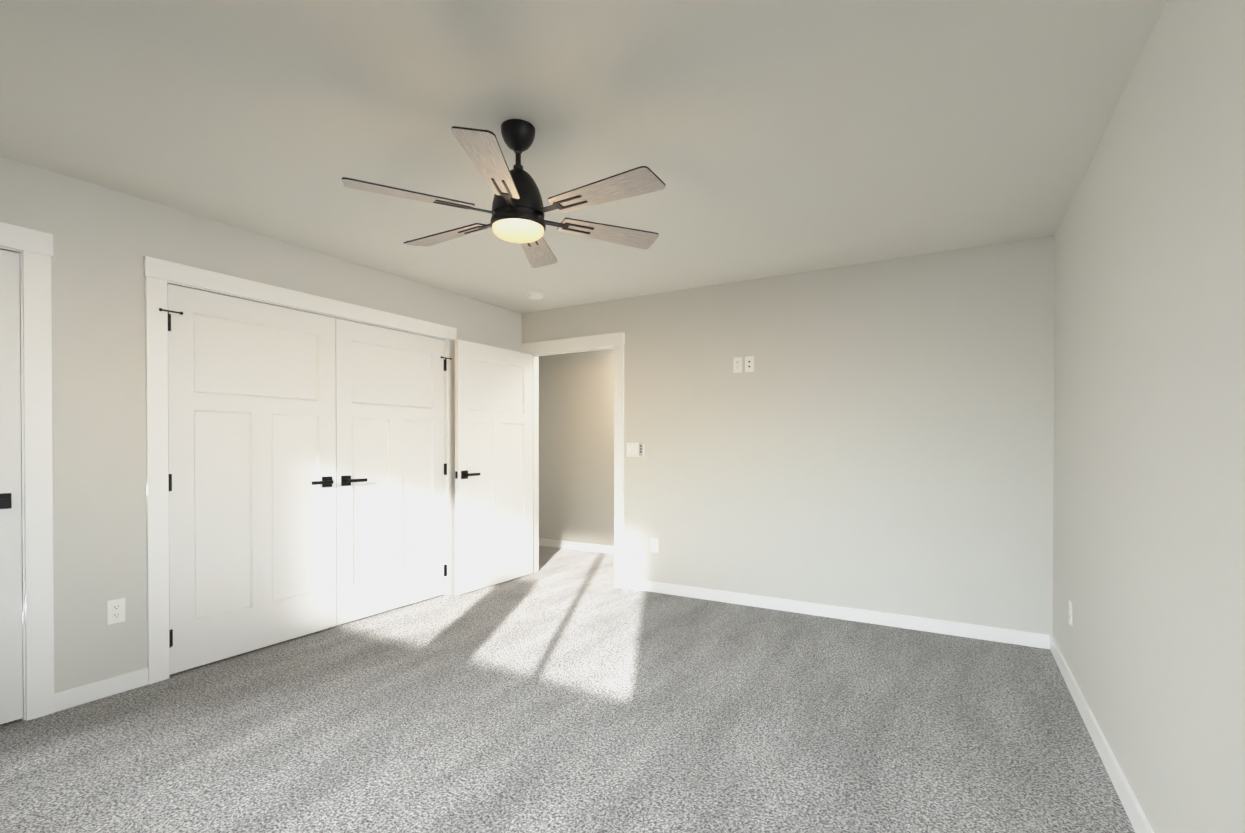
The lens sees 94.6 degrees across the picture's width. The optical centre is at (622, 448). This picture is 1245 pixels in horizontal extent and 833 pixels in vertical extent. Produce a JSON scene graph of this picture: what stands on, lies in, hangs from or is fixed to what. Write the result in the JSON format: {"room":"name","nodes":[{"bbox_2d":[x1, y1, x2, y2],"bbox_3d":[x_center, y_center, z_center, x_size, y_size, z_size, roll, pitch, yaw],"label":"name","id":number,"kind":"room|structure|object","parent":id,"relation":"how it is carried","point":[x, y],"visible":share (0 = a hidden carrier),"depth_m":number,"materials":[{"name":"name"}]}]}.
{"room":"empty bedroom","nodes":[
{"label":"empty bedroom","id":0,"kind":"room"},
{"bbox_2d":[0,156,521,692],"bbox_3d":[-2.256,-0.033,3.259,0.120,2.440,5.255,0,0,30],"label":"wall","id":1,"kind":"structure","parent":0,"point":[106,240],"depth_m":2.77,"materials":[{"name":"white paint"}]},
{"bbox_2d":[0,249,22,724],"bbox_3d":[-2.849,0.168,2.156,0.143,2.030,0.834,0,0,30],"label":"door","id":2,"kind":"structure","parent":1,"relation":"in","point":[11,680],"depth_m":2.48,"materials":[{"name":"white paint"}]},
{"bbox_2d":[0,222,53,720],"bbox_3d":[-2.870,0.119,2.177,0.142,2.153,1.019,0,0,30],"label":"door frame","id":3,"kind":"structure","parent":1,"relation":"attached to","point":[33,248],"depth_m":2.53,"materials":[{"name":"white paint"}]},
{"bbox_2d":[54,667,147,711],"bbox_3d":[-2.481,1.148,2.744,0.014,0.086,0.350,0,0,30],"label":"baseboard","id":4,"kind":"structure","parent":1,"relation":"attached to","point":[138,678],"depth_m":2.73,"materials":[{"name":"white paint"}]},
{"bbox_2d":[107,598,124,624],"bbox_3d":[-2.458,0.791,2.788,0.008,0.117,0.070,0,0,30],"label":"outlet","id":5,"kind":"object","parent":1,"relation":"attached to","point":[115,610],"visible":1,"depth_m":2.78,"materials":[{"name":"white plastic"}]},
{"bbox_2d":[159,284,336,674],"bbox_3d":[-2.147,0.160,3.370,0.143,2.030,0.977,0,0,30],"label":"closet door","id":6,"kind":"structure","parent":1,"relation":"in","point":[252,460],"depth_m":3.32,"materials":[{"name":"white paint"}]},
{"bbox_2d":[143,256,456,683],"bbox_3d":[-1.927,0.107,3.808,0.142,2.153,2.072,0,0,30],"label":"trim","id":7,"kind":"structure","parent":1,"relation":"attached to","point":[160,274],"depth_m":2.95,"materials":[{"name":"white paint"}]},
{"bbox_2d":[335,318,451,625],"bbox_3d":[-1.657,0.154,4.217,0.143,2.030,0.977,0,0,30],"label":"closet door","id":8,"kind":"structure","parent":1,"relation":"in","point":[391,468],"depth_m":4.14,"materials":[{"name":"white paint"}]},
{"bbox_2d":[0,546,1134,832],"bbox_3d":[-0.530,1.239,2.986,5.150,0.100,6.495,0,0,30],"label":"floor","id":9,"kind":"structure","parent":0,"point":[562,690],"depth_m":2.41,"materials":[{"name":"carpet"}]},
{"bbox_2d":[539,349,613,545],"bbox_3d":[1.014,-0.050,5.767,5.030,2.440,0.120,0,0,30],"label":"wall","id":10,"kind":"structure","parent":0,"point":[576,447],"depth_m":6.56,"materials":[{"name":"white paint"}]},
{"bbox_2d":[539,538,613,553],"bbox_3d":[1.023,1.127,5.692,4.930,0.086,0.014,0,0,30],"label":"baseboard","id":11,"kind":"structure","parent":10,"relation":"attached to","point":[542,542],"depth_m":6.58,"materials":[{"name":"white paint"}]},
{"bbox_2d":[0,0,1166,312],"bbox_3d":[-0.530,-1.301,2.969,5.150,0.100,6.495,0,0,30],"label":"ceiling","id":12,"kind":"structure","parent":0,"point":[764,138],"depth_m":2.16,"materials":[{"name":"white paint"}]},
{"bbox_2d":[342,119,665,267],"bbox_3d":[-0.406,-1.031,2.236,1.242,0.428,1.124,0,0,30],"label":"fan","id":13,"kind":"object","parent":12,"relation":"hanging from","point":[519,210],"visible":1,"depth_m":2.15,"materials":[{"name":"beige wood"}]},
{"bbox_2d":[527,291,543,299],"bbox_3d":[-0.712,-1.243,4.683,0.136,0.040,0.136,0,0,30],"label":"smoke detector","id":14,"kind":"object","parent":12,"relation":"attached to","point":[534,295],"visible":1,"depth_m":4.64,"materials":[{"name":"white plastic"}]},
{"bbox_2d":[522,235,1054,634],"bbox_3d":[0.445,-0.043,4.663,5.150,2.440,0.120,0,0,30],"label":"wall","id":15,"kind":"structure","parent":0,"point":[878,436],"depth_m":3.93,"materials":[{"name":"white paint"}]},
{"bbox_2d":[455,339,532,594],"bbox_3d":[-1.077,0.148,4.955,0.143,2.030,0.933,0,0,31],"label":"room door","id":16,"kind":"structure","parent":15,"relation":"in","point":[493,465],"depth_m":4.89,"materials":[{"name":"white paint"}]},
{"bbox_2d":[520,332,624,587],"bbox_3d":[-0.436,0.097,5.172,1.120,2.153,0.160,0,0,30],"label":"trim","id":17,"kind":"structure","parent":15,"relation":"attached to","point":[614,341],"depth_m":4.88,"materials":[{"name":"white paint"}]},
{"bbox_2d":[627,443,638,456],"bbox_3d":[0.082,0.011,4.795,0.116,0.117,0.017,0,0,30],"label":"light switch","id":18,"kind":"object","parent":15,"relation":"attached to","point":[632,449],"visible":1,"depth_m":4.79,"materials":[{"name":"white plastic"}]},
{"bbox_2d":[639,443,643,456],"bbox_3d":[0.156,0.014,4.748,0.048,0.115,0.024,0,0,30],"label":"remote","id":19,"kind":"object","parent":15,"relation":"attached to","point":[641,449],"visible":1,"depth_m":4.74,"materials":[{"name":"white plastic"}]},
{"bbox_2d":[651,538,657,552],"bbox_3d":[0.261,0.792,4.702,0.070,0.117,0.008,0,0,30],"label":"electrical outlet","id":20,"kind":"object","parent":15,"relation":"attached to","point":[654,544],"visible":1,"depth_m":4.70,"materials":[{"name":"white plastic"}]},
{"bbox_2d":[733,357,741,372],"bbox_3d":[0.872,-0.630,4.338,0.070,0.117,0.008,0,0,30],"label":"outlet","id":21,"kind":"object","parent":15,"relation":"attached to","point":[737,364],"visible":1,"depth_m":4.34,"materials":[{"name":"white plastic"}]},
{"bbox_2d":[745,356,753,371],"bbox_3d":[0.949,-0.630,4.293,0.070,0.117,0.008,0,0,30],"label":"outlet","id":22,"kind":"object","parent":15,"relation":"attached to","point":[749,363],"visible":1,"depth_m":4.29,"materials":[{"name":"white plastic"}]},
{"bbox_2d":[623,577,1045,648],"bbox_3d":[1.256,1.138,4.125,2.878,0.086,0.014,0,0,30],"label":"baseboard","id":23,"kind":"structure","parent":15,"relation":"attached to","point":[1024,638],"depth_m":3.93,"materials":[{"name":"white paint"}]},
{"bbox_2d":[1053,0,1244,832],"bbox_3d":[1.647,-0.022,1.718,0.120,2.440,6.495,0,0,30],"label":"wall","id":24,"kind":"structure","parent":0,"point":[1149,457],"depth_m":1.60,"materials":[{"name":"white paint"}]},
{"bbox_2d":[1069,600,1071,626],"bbox_3d":[2.229,0.820,2.858,0.008,0.117,0.070,0,0,30],"label":"outlet","id":25,"kind":"object","parent":24,"relation":"attached to","point":[1070,612],"visible":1,"depth_m":2.84,"materials":[{"name":"white plastic"}]},
{"bbox_2d":[1046,634,1153,832],"bbox_3d":[1.278,1.159,1.224,0.014,0.086,5.015,0,0,30],"label":"baseboard","id":26,"kind":"structure","parent":24,"relation":"attached to","point":[1140,824],"depth_m":2.17,"materials":[{"name":"white paint"}]}
]}

